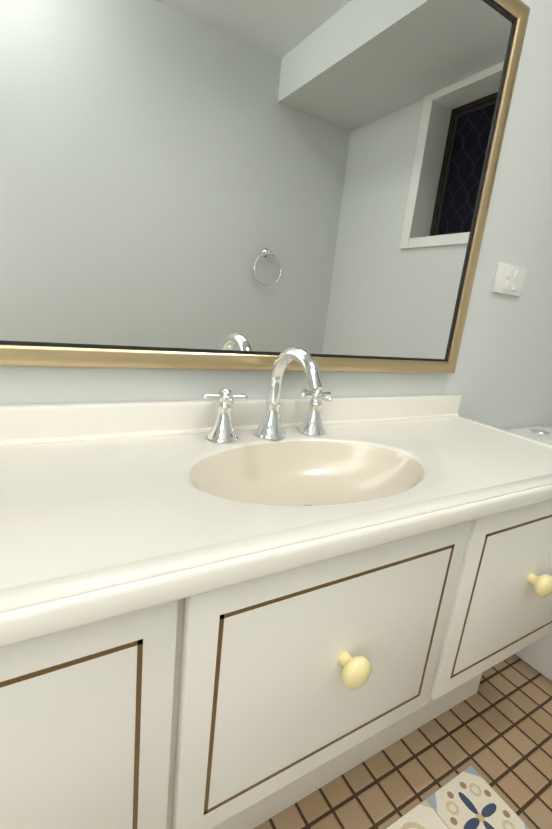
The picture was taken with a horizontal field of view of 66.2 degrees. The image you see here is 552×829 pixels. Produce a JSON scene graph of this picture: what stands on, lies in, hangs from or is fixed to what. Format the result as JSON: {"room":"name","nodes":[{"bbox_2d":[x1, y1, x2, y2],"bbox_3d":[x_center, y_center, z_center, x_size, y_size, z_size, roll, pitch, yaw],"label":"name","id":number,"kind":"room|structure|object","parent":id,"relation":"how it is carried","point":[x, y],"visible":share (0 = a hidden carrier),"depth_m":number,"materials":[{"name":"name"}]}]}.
{"room":"bathroom","nodes":[
{"label":"bathroom","id":0,"kind":"room"},
{"bbox_2d":[0,0,551,428],"bbox_3d":[-0.022,-0.365,0.845,2.840,2.210,0.120,-3,17,-31],"label":"wall","id":1,"kind":"structure","parent":0,"point":[501,377],"depth_m":1.10,"materials":[{"name":"paint"}]},
{"bbox_2d":[0,0,529,373],"bbox_3d":[-0.040,-0.479,0.707,1.297,0.818,0.024,-3,17,-31],"label":"mirror","id":2,"kind":"object","parent":1,"relation":"attached to","point":[259,185],"visible":1,"depth_m":0.73,"materials":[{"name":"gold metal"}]},
{"bbox_2d":[492,262,526,296],"bbox_3d":[0.647,-0.371,1.169,0.125,0.077,0.016,-3,17,-31],"label":"switch plate","id":3,"kind":"object","parent":1,"relation":"attached to","point":[508,279],"visible":1,"depth_m":1.16,"materials":[{"name":"plastic"}]},
{"bbox_2d":[254,654,551,828],"bbox_3d":[0.284,0.960,0.432,2.840,0.080,1.803,-3,17,-31],"label":"floor","id":4,"kind":"structure","parent":0,"point":[495,731],"depth_m":0.97,"materials":[{"name":"tile"}]},
{"bbox_2d":[0,494,551,828],"bbox_3d":[-0.030,0.446,0.755,1.392,0.688,0.442,-3,17,-31],"label":"bathroom vanity","id":5,"kind":"object","parent":4,"relation":"on","point":[247,629],"depth_m":0.51,"materials":[{"name":"paint"}]},
{"bbox_2d":[0,394,551,637],"bbox_3d":[0.005,0.068,0.670,1.402,0.090,0.419,-3,17,-31],"label":"countertop","id":6,"kind":"structure","parent":5,"relation":"on","point":[73,544],"depth_m":0.53,"materials":[{"name":"white stone"}]},
{"bbox_2d":[202,347,331,442],"bbox_3d":[0.022,-0.034,0.762,0.283,0.179,0.179,-3,17,-31],"label":"faucet set","id":7,"kind":"object","parent":6,"relation":"on","point":[270,427],"visible":1,"depth_m":0.77,"materials":[{"name":"silver metal"}]},
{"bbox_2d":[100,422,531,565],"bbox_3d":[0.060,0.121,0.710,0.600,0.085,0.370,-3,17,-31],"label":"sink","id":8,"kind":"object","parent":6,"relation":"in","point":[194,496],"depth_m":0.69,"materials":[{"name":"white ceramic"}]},
{"bbox_2d":[386,765,529,828],"bbox_3d":[0.204,0.896,0.479,0.912,0.003,0.608,-3,17,-31],"label":"mat","id":9,"kind":"object","parent":4,"relation":"on","point":[469,797],"visible":1,"depth_m":0.87,"materials":[{"name":"multicoloured fabric"}]},
{"bbox_2d":[504,426,551,680],"bbox_3d":[0.898,0.439,1.204,0.380,0.671,0.630,-3,17,-31],"label":"toilet","id":10,"kind":"object","parent":4,"relation":"on","point":[537,655],"visible":0.15,"depth_m":1.25,"materials":[{"name":"ceramic"}]}
]}

